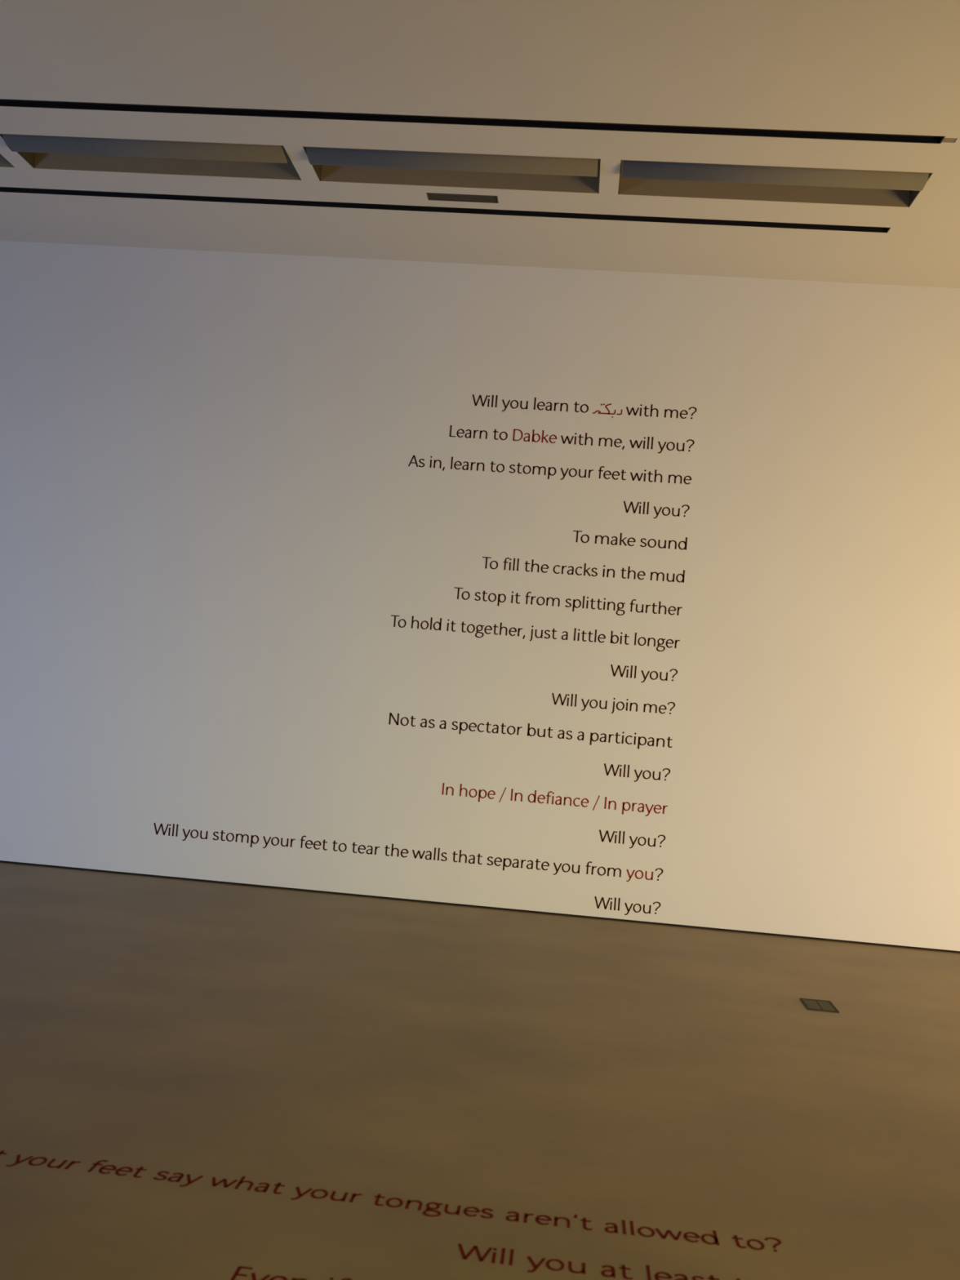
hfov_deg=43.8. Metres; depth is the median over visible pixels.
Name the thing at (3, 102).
track
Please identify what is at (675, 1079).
floor
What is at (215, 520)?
wall
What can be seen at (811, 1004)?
floor outlet
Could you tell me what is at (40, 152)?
ceiling recess
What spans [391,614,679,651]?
lettering line
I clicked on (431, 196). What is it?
ceiling vent
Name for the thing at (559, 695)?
lettering line
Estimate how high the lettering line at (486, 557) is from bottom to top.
0.093 m
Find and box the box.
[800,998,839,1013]
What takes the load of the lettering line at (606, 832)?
attached to the wall
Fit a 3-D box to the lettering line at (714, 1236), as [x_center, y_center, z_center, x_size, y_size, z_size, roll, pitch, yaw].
[-0.309,1.681,3.577,2.402,0.001,0.125,4,-2,5]
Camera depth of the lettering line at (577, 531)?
8.43 m
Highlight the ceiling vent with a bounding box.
[426,192,498,203]
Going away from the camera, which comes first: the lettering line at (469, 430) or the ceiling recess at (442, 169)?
the ceiling recess at (442, 169)
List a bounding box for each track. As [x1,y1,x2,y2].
[0,98,957,143]
[0,186,890,232]
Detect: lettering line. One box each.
[0,1150,781,1251]
[153,822,662,881]
[230,1266,351,1279]
[388,712,672,748]
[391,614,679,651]
[408,454,691,484]
[441,782,667,816]
[448,425,694,453]
[454,586,682,615]
[457,1244,740,1279]
[472,394,697,418]
[482,556,684,582]
[551,693,675,714]
[573,530,687,550]
[594,896,660,915]
[599,829,665,848]
[604,763,670,782]
[610,664,677,682]
[623,501,689,518]
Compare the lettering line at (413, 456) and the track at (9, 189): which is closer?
the track at (9, 189)
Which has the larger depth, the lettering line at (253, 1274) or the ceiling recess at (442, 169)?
the ceiling recess at (442, 169)
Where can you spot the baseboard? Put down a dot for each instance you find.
(0, 860)
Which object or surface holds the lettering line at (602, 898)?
attached to the wall
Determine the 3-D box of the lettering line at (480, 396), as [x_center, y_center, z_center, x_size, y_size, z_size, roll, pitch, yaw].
[0.736,-1.652,8.503,1.600,0.115,0.001,4,-2,5]
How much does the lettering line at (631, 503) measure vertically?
0.115 m
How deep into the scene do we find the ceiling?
6.30 m
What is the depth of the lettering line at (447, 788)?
8.40 m
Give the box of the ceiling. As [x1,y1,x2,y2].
[0,0,959,288]
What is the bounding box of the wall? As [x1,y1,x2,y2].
[0,240,959,951]
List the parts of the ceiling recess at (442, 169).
plate, plate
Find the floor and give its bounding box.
[0,862,959,1279]
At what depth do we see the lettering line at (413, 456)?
8.50 m
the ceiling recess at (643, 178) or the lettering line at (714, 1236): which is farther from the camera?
the ceiling recess at (643, 178)
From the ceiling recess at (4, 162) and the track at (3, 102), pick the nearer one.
the track at (3, 102)
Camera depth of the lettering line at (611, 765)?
8.36 m
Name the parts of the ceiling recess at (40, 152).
plate, plate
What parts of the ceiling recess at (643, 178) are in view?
plate, plate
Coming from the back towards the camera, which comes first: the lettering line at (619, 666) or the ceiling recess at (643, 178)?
the lettering line at (619, 666)
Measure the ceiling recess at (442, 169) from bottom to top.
0.302 m
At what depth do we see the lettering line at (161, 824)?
8.46 m
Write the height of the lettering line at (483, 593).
0.121 m
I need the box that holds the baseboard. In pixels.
[0,860,959,952]
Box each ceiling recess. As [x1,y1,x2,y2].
[0,133,301,180]
[0,154,13,167]
[302,146,600,193]
[617,160,933,207]
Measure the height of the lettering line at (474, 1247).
0.001 m
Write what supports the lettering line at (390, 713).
attached to the wall

